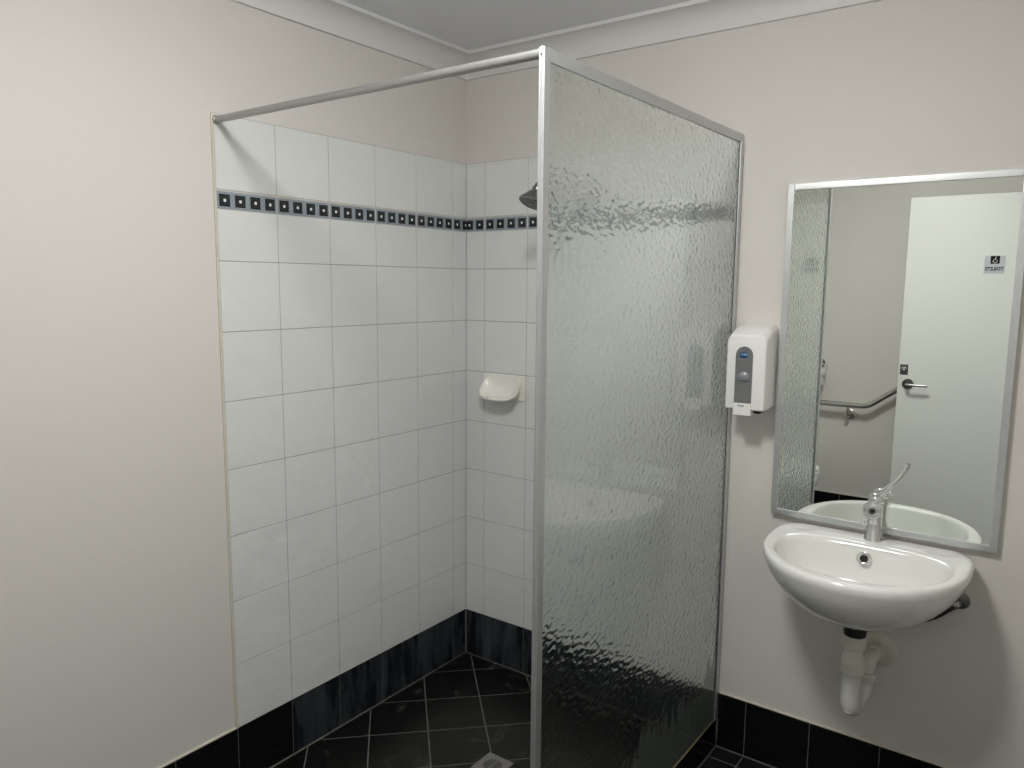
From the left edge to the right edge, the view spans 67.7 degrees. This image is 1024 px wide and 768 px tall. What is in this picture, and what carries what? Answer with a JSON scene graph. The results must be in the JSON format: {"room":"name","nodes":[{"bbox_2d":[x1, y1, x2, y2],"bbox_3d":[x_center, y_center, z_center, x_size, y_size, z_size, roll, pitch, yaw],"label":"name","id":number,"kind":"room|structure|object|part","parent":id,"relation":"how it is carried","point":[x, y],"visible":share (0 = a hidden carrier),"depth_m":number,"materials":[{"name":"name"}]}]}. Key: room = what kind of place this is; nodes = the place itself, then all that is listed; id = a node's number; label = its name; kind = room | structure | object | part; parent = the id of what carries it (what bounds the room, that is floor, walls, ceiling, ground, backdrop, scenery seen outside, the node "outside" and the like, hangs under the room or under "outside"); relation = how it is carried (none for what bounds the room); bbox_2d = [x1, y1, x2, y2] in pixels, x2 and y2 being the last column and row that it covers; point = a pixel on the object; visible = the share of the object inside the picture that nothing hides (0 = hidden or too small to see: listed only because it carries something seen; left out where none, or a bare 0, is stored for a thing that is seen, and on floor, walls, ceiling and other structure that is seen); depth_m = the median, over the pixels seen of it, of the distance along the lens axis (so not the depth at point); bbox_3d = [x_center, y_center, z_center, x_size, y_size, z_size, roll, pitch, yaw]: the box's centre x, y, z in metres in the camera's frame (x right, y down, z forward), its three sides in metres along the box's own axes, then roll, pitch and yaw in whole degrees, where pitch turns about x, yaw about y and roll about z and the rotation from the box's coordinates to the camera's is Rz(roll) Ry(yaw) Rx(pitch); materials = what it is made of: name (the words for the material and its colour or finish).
{"room":"public restroom","nodes":[
{"label":"public restroom","id":0,"kind":"room"},
{"bbox_2d":[0,0,465,767],"bbox_3d":[-1.085,0.083,1.944,0.141,2.383,3.140,6,9,36],"label":"wall","id":1,"kind":"structure","parent":0,"point":[233,352],"depth_m":2.14,"materials":[{"name":"paint"}]},
{"bbox_2d":[158,609,465,767],"bbox_3d":[-1.047,1.173,2.038,0.006,0.198,2.880,6,9,36],"label":"baseboard","id":2,"kind":"structure","parent":1,"relation":"attached to","point":[268,739],"depth_m":2.60,"materials":[{"name":"black tile"}]},
{"bbox_2d":[230,0,468,80],"bbox_3d":[-0.999,-1.049,1.727,0.078,0.080,2.892,6,9,36],"label":"trim","id":3,"kind":"structure","parent":1,"relation":"attached to","point":[338,18],"depth_m":2.46,"materials":[{"name":"white paint"}]},
{"bbox_2d":[212,49,538,123],"bbox_3d":[-0.376,-0.679,1.774,1.078,0.025,0.025,6,9,36],"label":"shower rail","id":4,"kind":"object","parent":1,"relation":"attached to","point":[532,55],"visible":0.97,"depth_m":1.69,"materials":[{"name":"metal"}]},
{"bbox_2d":[342,0,691,49],"bbox_3d":[-0.189,-1.056,1.139,2.340,0.100,3.140,6,9,36],"label":"ceiling","id":5,"kind":"structure","parent":0,"point":[466,24],"depth_m":2.42,"materials":[{"name":"white paint"}]},
{"bbox_2d":[270,651,775,767],"bbox_3d":[-0.209,1.363,1.455,2.340,0.220,3.140,6,9,36],"label":"floor","id":6,"kind":"structure","parent":0,"point":[470,707],"depth_m":2.65,"materials":[{"name":"tile"}]},
{"bbox_2d":[472,753,512,767],"bbox_3d":[-0.063,1.226,2.451,0.095,0.008,0.095,6,9,36],"label":"floor drain","id":7,"kind":"object","parent":6,"relation":"in","point":[490,760],"visible":1,"depth_m":2.46,"materials":[{"name":"metal"}]},
{"bbox_2d":[675,720,715,767],"bbox_3d":[0.338,1.217,2.138,0.058,0.102,1.088,6,9,36],"label":"trim","id":8,"kind":"structure","parent":6,"relation":"on","point":[695,756],"depth_m":2.45,"materials":[{"name":"black tile"}]},
{"bbox_2d":[530,46,743,767],"bbox_3d":[0.368,0.234,1.997,0.014,1.886,1.084,6,9,36],"label":"screen","id":9,"kind":"object","parent":8,"relation":"on","point":[639,192],"visible":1,"depth_m":1.86,"materials":[{"name":"glass"}]},
{"bbox_3d":[0.055,0.290,1.573,0.013,1.878,0.024,6,9,36],"label":"post","id":10,"kind":"part","parent":9,"relation":"part of","materials":[{"name":"metal"}]},
{"bbox_3d":[0.383,-0.686,1.886,0.010,0.032,1.062,6,9,36],"label":"rail","id":11,"kind":"part","parent":9,"relation":"part of","materials":[{"name":"metal"}]},
{"bbox_2d":[466,0,1023,767],"bbox_3d":[0.742,0.031,2.460,2.206,2.383,0.141,6,9,36],"label":"wall","id":12,"kind":"structure","parent":0,"point":[883,88],"depth_m":2.29,"materials":[{"name":"paint"}]},
{"bbox_2d":[479,372,524,401],"bbox_3d":[-0.051,0.015,2.910,0.197,0.098,0.076,6,9,36],"label":"soap dish","id":13,"kind":"object","parent":12,"relation":"attached to","point":[494,387],"visible":1,"depth_m":2.92,"materials":[{"name":"white ceramic"}]},
{"bbox_2d":[519,182,536,209],"bbox_3d":[0.143,-0.621,2.516,0.086,0.114,0.351,6,9,36],"label":"shower","id":14,"kind":"object","parent":12,"relation":"attached to","point":[529,198],"visible":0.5,"depth_m":2.40,"materials":[{"name":"silver metal"}]},
{"bbox_3d":[0.060,-0.570,2.411,0.080,0.038,0.073,6,9,36],"label":"nozzle plate","id":15,"kind":"part","parent":14,"relation":"part of","materials":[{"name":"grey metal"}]},
{"bbox_2d":[466,0,880,80],"bbox_3d":[0.621,-1.107,2.280,2.032,0.080,0.078,6,9,36],"label":"trim","id":16,"kind":"structure","parent":12,"relation":"attached to","point":[693,18],"depth_m":2.41,"materials":[{"name":"white paint"}]},
{"bbox_2d":[466,609,949,767],"bbox_3d":[0.623,1.114,2.600,2.020,0.198,0.006,6,9,36],"label":"baseboard","id":17,"kind":"structure","parent":12,"relation":"attached to","point":[775,738],"depth_m":2.45,"materials":[{"name":"black tile"}]},
{"bbox_2d":[725,323,778,415],"bbox_3d":[0.724,-0.046,2.304,0.118,0.271,0.128,6,9,36],"label":"soap dispenser","id":18,"kind":"object","parent":12,"relation":"attached to","point":[752,352],"visible":1,"depth_m":2.26,"materials":[{"name":"white plastic"}]},
{"bbox_3d":[0.686,-0.022,2.264,0.038,0.032,0.001,6,9,36],"label":"level glass","id":19,"kind":"part","parent":18,"relation":"part of","materials":[{"name":"grey"}]},
{"bbox_2d":[763,522,973,631],"bbox_3d":[0.917,0.551,2.039,0.513,0.193,0.443,6,9,36],"label":"basin","id":20,"kind":"object","parent":12,"relation":"attached to","point":[844,579],"visible":1,"depth_m":2.00,"materials":[{"name":"white ceramic"}]},
{"bbox_2d":[840,627,896,716],"bbox_3d":[0.995,0.778,2.143,0.100,0.280,0.238,7,10,40],"label":"trap","id":21,"kind":"object","parent":20,"relation":"attached to","point":[863,650],"visible":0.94,"depth_m":2.09,"materials":[{"name":"white plastic"}]},
{"bbox_2d":[861,465,907,541],"bbox_3d":[1.028,0.333,2.119,0.106,0.223,0.086,6,9,36],"label":"mixer tap","id":22,"kind":"object","parent":20,"relation":"on","point":[873,509],"visible":1,"depth_m":2.13,"materials":[{"name":"silver metal"}]},
{"bbox_3d":[1.006,0.347,2.120,0.051,0.051,0.050,6,9,36],"label":"spout","id":23,"kind":"part","parent":22,"relation":"part of","materials":[{"name":"silver metal"}]},
{"bbox_3d":[1.057,0.274,2.124,0.076,0.107,0.024,3,8,18],"label":"lever","id":24,"kind":"part","parent":22,"relation":"part of","materials":[{"name":"silver metal"}]},
{"bbox_2d":[771,168,1023,553],"bbox_3d":[1.049,-0.069,2.127,0.594,0.990,0.022,6,9,36],"label":"wall mirror","id":25,"kind":"object","parent":12,"relation":"attached to","point":[902,296],"visible":0.96,"depth_m":2.10,"materials":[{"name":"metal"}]},
{"bbox_2d":[926,593,969,621],"bbox_3d":[1.154,0.615,2.115,0.192,0.099,0.053,6,9,36],"label":"inlet","id":26,"kind":"object","parent":12,"relation":"attached to","point":[963,602],"visible":0.51,"depth_m":2.07,"materials":[{"name":"grey metal"}]}
]}

